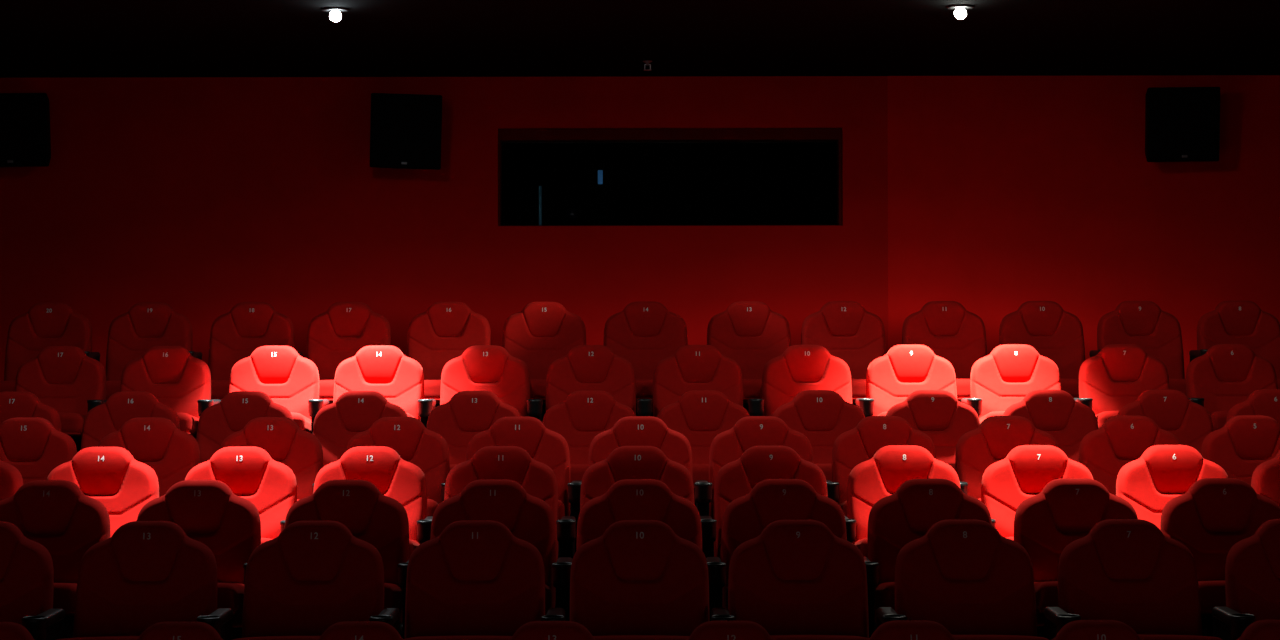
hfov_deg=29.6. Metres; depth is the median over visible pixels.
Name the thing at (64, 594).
seat cushion
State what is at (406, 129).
wall speaker
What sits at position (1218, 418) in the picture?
seat cushion
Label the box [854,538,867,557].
seat cushion
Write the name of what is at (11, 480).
seat
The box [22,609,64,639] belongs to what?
armrest
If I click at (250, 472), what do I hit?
seat
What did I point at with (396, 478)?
seat
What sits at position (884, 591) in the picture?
seat cushion
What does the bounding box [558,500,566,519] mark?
seat cushion
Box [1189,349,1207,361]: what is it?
armrest
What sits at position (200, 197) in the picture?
wall
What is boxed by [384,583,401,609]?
seat cushion
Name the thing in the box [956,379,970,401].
seat cushion
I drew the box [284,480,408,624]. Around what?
seat
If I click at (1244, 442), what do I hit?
seat
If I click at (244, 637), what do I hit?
seat cushion
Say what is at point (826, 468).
seat cushion
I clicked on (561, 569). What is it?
armrest
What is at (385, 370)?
seat
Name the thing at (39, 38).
ceiling
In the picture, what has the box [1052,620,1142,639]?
seat
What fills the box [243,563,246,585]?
armrest
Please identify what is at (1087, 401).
armrest
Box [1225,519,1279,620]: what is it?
seat
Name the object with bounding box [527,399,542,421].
armrest
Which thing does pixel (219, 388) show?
seat cushion
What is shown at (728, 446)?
seat
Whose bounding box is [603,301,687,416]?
seat
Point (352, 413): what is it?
seat
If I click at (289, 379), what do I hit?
seat
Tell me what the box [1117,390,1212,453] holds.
seat
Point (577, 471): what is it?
seat cushion
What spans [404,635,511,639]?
seat cushion
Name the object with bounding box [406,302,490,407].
seat
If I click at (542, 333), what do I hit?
seat
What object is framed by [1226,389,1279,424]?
seat
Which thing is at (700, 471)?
seat cushion
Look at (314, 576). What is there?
seat
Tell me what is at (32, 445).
seat
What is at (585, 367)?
seat
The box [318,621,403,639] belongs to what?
seat
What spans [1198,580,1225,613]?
seat cushion
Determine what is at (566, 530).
armrest
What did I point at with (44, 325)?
seat
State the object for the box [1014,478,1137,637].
seat
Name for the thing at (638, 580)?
seat
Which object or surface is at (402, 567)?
armrest
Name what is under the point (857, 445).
seat
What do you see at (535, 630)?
seat
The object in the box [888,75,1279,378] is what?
wall panel
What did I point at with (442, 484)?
armrest
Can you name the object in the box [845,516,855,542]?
armrest
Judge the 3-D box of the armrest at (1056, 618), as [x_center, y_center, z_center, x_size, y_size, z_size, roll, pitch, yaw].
[1.636,1.430,9.427,0.094,0.604,0.417,0,0,0]
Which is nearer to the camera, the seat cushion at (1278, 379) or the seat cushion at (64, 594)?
the seat cushion at (64, 594)
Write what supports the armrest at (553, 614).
on the floor
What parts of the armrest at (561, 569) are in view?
post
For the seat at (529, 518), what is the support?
on the floor
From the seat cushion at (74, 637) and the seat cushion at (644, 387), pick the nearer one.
the seat cushion at (74, 637)
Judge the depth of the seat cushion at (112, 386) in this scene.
15.55 m
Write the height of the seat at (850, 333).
0.923 m
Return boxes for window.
[498,128,841,225]
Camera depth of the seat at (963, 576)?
9.71 m
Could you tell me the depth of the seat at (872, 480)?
11.87 m
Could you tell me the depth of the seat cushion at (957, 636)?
9.20 m
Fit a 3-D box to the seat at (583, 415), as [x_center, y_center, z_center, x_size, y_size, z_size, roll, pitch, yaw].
[-0.289,0.871,13.776,0.563,0.923,0.704,0,0,0]
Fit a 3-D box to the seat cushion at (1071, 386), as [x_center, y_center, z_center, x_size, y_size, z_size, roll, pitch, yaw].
[2.675,0.473,15.815,0.535,0.192,0.520,0,0,0]
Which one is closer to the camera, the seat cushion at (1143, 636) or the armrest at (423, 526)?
the seat cushion at (1143, 636)
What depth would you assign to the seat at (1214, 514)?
10.79 m
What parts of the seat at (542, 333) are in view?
backrest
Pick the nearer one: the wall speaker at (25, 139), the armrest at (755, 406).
the armrest at (755, 406)
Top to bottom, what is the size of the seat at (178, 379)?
0.923 m
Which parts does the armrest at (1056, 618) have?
post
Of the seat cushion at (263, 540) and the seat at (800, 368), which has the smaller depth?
the seat cushion at (263, 540)
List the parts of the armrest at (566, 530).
post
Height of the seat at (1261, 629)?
0.923 m
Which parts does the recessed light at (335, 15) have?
bulb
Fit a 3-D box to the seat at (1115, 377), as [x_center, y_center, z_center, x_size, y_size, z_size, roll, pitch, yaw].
[3.013,0.613,14.846,0.563,0.923,0.704,0,0,0]
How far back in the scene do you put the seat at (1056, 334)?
16.10 m
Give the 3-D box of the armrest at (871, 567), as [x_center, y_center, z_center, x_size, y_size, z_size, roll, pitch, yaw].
[0.971,1.335,10.486,0.094,0.604,0.417,0,0,0]
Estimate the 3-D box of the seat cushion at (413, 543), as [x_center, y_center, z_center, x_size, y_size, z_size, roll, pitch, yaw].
[-1.324,1.109,11.555,0.535,0.192,0.520,0,0,0]
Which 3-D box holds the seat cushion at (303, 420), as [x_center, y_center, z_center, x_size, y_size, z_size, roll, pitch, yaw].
[-2.277,0.646,14.755,0.535,0.192,0.520,0,0,0]
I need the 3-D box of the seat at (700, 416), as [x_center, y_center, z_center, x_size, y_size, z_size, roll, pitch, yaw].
[0.370,0.870,13.776,0.563,0.923,0.704,0,0,0]
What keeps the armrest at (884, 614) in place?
on the floor
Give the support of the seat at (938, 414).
on the floor
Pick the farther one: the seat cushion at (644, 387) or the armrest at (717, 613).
the seat cushion at (644, 387)
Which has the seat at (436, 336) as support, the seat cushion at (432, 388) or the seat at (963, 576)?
the seat cushion at (432, 388)
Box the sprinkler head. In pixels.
[643,61,651,70]
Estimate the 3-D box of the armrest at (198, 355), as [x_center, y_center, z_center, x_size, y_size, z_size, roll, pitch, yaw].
[-2.922,0.503,15.816,0.094,0.604,0.417,0,0,0]
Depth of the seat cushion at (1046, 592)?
10.24 m
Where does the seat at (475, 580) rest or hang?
on the floor
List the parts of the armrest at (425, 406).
post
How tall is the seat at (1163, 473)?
0.923 m
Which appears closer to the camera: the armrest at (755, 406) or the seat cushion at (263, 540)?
the seat cushion at (263, 540)
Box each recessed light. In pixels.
[321,7,349,21]
[946,4,974,18]
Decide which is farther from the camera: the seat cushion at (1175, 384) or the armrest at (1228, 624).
the seat cushion at (1175, 384)
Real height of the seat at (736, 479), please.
0.923 m
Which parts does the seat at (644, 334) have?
backrest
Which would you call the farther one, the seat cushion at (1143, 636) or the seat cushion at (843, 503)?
the seat cushion at (843, 503)
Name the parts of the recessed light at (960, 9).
bulb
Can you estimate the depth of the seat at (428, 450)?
12.93 m
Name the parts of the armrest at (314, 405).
post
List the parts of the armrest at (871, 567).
post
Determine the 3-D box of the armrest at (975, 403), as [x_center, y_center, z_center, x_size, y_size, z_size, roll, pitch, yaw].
[2.014,0.774,14.757,0.094,0.604,0.417,0,0,0]
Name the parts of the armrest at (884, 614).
post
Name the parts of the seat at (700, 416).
backrest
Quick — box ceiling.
[0,0,1279,77]
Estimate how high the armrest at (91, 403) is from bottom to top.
0.604 m
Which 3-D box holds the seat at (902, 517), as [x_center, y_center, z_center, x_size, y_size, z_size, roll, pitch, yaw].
[1.297,1.175,10.576,0.563,0.923,0.704,0,0,0]
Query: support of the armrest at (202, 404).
on the floor
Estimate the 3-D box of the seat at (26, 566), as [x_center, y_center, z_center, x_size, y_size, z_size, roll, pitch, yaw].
[-2.644,1.278,9.516,0.563,0.923,0.704,0,0,0]
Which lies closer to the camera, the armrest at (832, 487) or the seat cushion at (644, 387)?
the armrest at (832, 487)
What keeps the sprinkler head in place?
attached to the ceiling
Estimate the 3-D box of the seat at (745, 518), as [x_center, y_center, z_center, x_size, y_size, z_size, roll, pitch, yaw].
[0.644,1.176,10.576,0.563,0.923,0.704,0,0,0]
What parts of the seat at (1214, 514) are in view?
backrest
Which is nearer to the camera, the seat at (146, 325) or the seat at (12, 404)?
the seat at (12, 404)
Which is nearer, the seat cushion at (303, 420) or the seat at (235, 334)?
the seat cushion at (303, 420)
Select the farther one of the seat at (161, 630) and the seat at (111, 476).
the seat at (111, 476)
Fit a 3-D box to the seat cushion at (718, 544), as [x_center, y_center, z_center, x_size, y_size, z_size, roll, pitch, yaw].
[0.643,1.105,11.555,0.535,0.192,0.520,0,0,0]
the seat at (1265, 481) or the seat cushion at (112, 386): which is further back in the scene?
the seat cushion at (112, 386)
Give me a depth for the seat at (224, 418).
14.00 m
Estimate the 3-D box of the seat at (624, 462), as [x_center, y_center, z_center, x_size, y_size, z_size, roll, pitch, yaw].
[-0.013,1.082,11.646,0.563,0.923,0.704,0,0,0]
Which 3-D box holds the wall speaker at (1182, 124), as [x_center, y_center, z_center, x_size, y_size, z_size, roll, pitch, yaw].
[4.123,-1.509,18.669,0.565,0.566,0.474,-1,6,-5]
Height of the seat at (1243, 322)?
0.923 m
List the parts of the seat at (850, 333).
backrest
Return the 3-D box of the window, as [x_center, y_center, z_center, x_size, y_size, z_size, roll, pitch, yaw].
[0.236,-1.115,19.065,2.688,0.764,0.230,0,0,0]
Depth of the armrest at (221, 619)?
9.41 m
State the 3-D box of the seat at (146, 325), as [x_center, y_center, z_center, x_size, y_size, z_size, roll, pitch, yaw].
[-3.262,0.344,15.906,0.563,0.923,0.704,0,0,0]
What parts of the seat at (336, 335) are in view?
backrest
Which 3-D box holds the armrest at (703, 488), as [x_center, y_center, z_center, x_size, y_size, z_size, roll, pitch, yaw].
[0.325,1.138,12.617,0.094,0.604,0.417,0,0,0]
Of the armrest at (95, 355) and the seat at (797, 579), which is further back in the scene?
the armrest at (95, 355)
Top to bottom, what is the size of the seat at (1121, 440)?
0.923 m
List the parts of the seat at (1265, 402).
backrest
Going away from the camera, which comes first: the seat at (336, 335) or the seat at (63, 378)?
the seat at (63, 378)
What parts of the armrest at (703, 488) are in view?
post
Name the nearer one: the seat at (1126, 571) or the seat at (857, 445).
the seat at (1126, 571)
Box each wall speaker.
[0,93,50,166]
[370,93,441,169]
[1145,87,1219,161]
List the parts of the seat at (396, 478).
backrest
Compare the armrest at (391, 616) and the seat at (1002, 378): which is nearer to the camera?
the armrest at (391, 616)
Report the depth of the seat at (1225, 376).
15.05 m
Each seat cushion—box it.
[0,381,15,391]
[53,583,76,615]
[57,636,138,639]
[58,412,84,439]
[106,380,120,398]
[177,413,198,438]
[211,380,228,398]
[217,583,244,614]
[233,635,320,639]
[261,538,271,543]
[291,412,310,432]
[319,380,334,403]
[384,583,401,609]
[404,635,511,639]
[409,539,419,557]
[424,380,440,403]
[427,499,439,516]
[530,380,545,403]
[545,584,551,610]
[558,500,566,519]
[570,464,587,482]
[593,635,689,639]
[636,379,652,402]
[693,464,708,490]
[717,543,720,558]
[725,588,727,607]
[742,379,761,402]
[770,635,868,639]
[815,464,831,480]
[839,500,846,516]
[851,379,865,402]
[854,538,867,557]
[875,582,894,609]
[951,634,1048,639]
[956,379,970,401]
[979,411,1004,423]
[1034,581,1058,613]
[1060,379,1078,397]
[1096,411,1118,428]
[1138,634,1222,639]
[1169,379,1185,394]
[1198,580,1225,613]
[1209,411,1228,430]
[1277,378,1279,388]
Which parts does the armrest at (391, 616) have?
post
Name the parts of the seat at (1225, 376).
backrest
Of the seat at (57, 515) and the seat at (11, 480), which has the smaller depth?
the seat at (57, 515)
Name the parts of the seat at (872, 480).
backrest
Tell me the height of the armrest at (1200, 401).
0.604 m
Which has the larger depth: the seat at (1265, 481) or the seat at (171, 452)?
the seat at (171, 452)
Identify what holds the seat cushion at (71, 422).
on the seat at (63, 378)
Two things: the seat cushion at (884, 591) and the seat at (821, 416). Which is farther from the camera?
the seat at (821, 416)
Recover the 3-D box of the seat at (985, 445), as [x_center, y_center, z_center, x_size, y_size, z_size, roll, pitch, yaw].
[1.966,0.976,12.706,0.563,0.923,0.704,0,0,0]
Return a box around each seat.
[0,303,91,391]
[0,392,60,431]
[0,417,76,484]
[0,460,22,500]
[0,480,109,637]
[0,521,53,624]
[0,622,34,639]
[14,346,105,452]
[47,447,158,537]
[57,521,216,639]
[81,391,179,449]
[97,417,199,496]
[105,302,192,399]
[120,346,210,438]
[137,480,260,629]
[137,622,222,639]
[185,446,296,638]
[196,391,292,462]
[208,302,293,399]
[220,417,322,500]
[228,346,318,432]
[233,521,383,639]
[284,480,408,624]
[306,302,390,403]
[313,391,407,466]
[313,446,426,636]
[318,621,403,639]
[333,345,423,419]
[346,417,449,516]
[404,520,544,639]
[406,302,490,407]
[427,391,520,469]
[430,479,555,614]
[440,345,530,416]
[444,446,557,561]
[466,417,569,519]
[502,302,585,421]
[509,621,595,639]
[542,390,635,557]
[546,345,635,413]
[570,520,708,639]
[577,479,701,549]
[580,446,693,510]
[588,416,692,478]
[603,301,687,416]
[653,345,742,416]
[657,390,749,556]
[686,621,773,639]
[707,301,790,410]
[709,416,812,518]
[714,446,827,558]
[721,479,846,607]
[728,520,868,639]
[762,345,851,415]
[772,390,864,480]
[801,301,885,405]
[832,416,935,516]
[847,445,959,629]
[866,345,956,415]
[867,479,991,622]
[867,620,956,639]
[886,390,979,469]
[895,519,1048,639]
[902,301,986,401]
[955,416,1058,500]
[970,344,1060,423]
[981,445,1092,636]
[999,301,1084,397]
[1003,390,1097,461]
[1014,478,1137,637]
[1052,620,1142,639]
[1058,519,1222,639]
[1079,344,1169,428]
[1079,415,1181,494]
[1097,301,1185,394]
[1116,445,1227,528]
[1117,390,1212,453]
[1160,478,1279,636]
[1186,344,1277,430]
[1197,300,1279,388]
[1201,415,1279,484]
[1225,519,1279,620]
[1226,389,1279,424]
[1236,620,1279,639]
[1251,451,1279,505]
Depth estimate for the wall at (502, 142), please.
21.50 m
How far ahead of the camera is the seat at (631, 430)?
12.93 m
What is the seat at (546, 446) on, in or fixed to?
on the floor
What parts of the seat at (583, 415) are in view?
backrest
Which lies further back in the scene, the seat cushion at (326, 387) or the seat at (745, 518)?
the seat cushion at (326, 387)
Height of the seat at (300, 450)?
0.923 m
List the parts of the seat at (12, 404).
backrest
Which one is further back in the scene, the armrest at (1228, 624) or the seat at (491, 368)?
the seat at (491, 368)
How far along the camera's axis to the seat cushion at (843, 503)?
12.40 m
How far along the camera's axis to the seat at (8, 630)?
8.70 m
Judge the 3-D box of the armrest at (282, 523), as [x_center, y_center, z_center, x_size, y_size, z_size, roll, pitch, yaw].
[-1.643,1.244,11.556,0.094,0.604,0.417,0,0,0]
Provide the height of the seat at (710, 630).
0.923 m
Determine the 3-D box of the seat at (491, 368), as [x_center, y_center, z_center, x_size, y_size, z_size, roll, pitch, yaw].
[-0.961,0.620,14.846,0.563,0.923,0.704,0,0,0]
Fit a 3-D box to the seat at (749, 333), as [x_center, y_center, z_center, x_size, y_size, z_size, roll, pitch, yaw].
[0.726,0.337,15.906,0.563,0.923,0.704,0,0,0]
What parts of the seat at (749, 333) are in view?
backrest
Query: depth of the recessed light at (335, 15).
14.73 m
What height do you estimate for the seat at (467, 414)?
0.923 m
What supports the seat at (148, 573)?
on the floor
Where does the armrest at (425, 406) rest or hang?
on the floor
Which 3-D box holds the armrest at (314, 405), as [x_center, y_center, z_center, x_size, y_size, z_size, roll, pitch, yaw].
[-1.950,0.781,14.757,0.094,0.604,0.417,0,0,0]
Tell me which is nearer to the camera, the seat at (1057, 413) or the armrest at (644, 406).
the seat at (1057, 413)
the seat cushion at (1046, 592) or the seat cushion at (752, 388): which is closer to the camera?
the seat cushion at (1046, 592)
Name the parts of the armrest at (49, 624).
post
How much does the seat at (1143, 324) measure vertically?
0.923 m
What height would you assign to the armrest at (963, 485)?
0.604 m
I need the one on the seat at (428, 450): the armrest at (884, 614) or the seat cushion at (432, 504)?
the seat cushion at (432, 504)
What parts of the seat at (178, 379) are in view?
backrest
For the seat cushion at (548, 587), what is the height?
0.192 m
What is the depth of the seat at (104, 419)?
14.00 m
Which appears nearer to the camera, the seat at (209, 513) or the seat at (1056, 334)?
the seat at (209, 513)
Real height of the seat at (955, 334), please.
0.923 m
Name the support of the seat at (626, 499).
on the floor
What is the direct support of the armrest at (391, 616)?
on the floor
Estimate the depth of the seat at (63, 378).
15.04 m
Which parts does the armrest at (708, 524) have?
post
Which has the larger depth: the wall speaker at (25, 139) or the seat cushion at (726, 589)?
the wall speaker at (25, 139)
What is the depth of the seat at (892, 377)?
15.06 m
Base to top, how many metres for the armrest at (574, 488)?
0.604 m
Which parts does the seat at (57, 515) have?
backrest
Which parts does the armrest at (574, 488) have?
post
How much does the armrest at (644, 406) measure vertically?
0.604 m
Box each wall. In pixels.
[0,76,887,380]
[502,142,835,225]
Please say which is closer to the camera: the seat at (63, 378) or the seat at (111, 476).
the seat at (111, 476)
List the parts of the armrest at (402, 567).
post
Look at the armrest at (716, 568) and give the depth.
10.31 m
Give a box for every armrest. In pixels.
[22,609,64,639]
[84,351,99,361]
[87,400,106,411]
[189,351,201,359]
[196,608,232,639]
[198,399,220,416]
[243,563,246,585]
[280,520,284,531]
[308,399,328,433]
[369,608,399,631]
[398,560,408,638]
[416,516,432,543]
[417,399,435,427]
[441,483,444,501]
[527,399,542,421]
[541,608,564,620]
[552,557,572,620]
[556,516,575,558]
[567,480,581,552]
[637,399,651,415]
[694,480,711,515]
[700,516,716,557]
[706,557,725,620]
[711,607,734,620]
[748,398,763,415]
[826,480,838,501]
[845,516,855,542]
[855,398,873,416]
[864,557,878,637]
[876,607,906,627]
[960,482,967,494]
[961,398,981,416]
[1044,607,1080,639]
[1074,398,1092,408]
[1089,349,1100,356]
[1188,398,1203,406]
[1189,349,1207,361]
[1212,607,1255,639]
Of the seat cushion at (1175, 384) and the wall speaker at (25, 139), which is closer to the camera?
the seat cushion at (1175, 384)
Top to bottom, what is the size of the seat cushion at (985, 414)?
0.192 m
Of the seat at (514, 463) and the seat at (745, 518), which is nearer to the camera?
the seat at (745, 518)
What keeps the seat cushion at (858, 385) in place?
on the seat at (850, 333)
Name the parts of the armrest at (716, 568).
post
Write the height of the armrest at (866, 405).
0.604 m
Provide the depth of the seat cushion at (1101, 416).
14.51 m
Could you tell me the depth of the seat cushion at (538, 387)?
15.55 m
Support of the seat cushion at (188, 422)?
on the seat at (178, 379)
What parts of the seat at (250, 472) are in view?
backrest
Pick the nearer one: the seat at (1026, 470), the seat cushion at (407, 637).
the seat cushion at (407, 637)
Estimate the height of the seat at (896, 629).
0.923 m
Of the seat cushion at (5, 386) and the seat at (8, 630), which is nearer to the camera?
the seat at (8, 630)
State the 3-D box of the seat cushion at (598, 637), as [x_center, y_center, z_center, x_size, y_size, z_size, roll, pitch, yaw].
[-0.002,1.297,9.425,0.535,0.192,0.520,0,0,0]
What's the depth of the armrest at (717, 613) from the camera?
9.30 m
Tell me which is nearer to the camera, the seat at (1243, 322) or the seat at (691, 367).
the seat at (691, 367)
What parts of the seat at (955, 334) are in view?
backrest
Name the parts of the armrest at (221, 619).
post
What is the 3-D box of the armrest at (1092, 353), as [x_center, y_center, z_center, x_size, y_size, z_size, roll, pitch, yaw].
[3.001,0.492,15.816,0.094,0.604,0.417,0,0,0]
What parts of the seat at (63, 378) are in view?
backrest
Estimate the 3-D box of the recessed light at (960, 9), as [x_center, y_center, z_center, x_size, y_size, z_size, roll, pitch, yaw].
[1.941,-1.860,14.691,0.170,0.080,0.170,0,0,0]
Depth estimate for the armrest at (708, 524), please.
11.36 m
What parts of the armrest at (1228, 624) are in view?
post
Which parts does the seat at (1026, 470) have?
backrest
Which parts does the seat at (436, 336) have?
backrest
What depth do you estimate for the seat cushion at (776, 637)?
9.20 m
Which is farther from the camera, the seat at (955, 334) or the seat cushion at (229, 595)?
the seat at (955, 334)

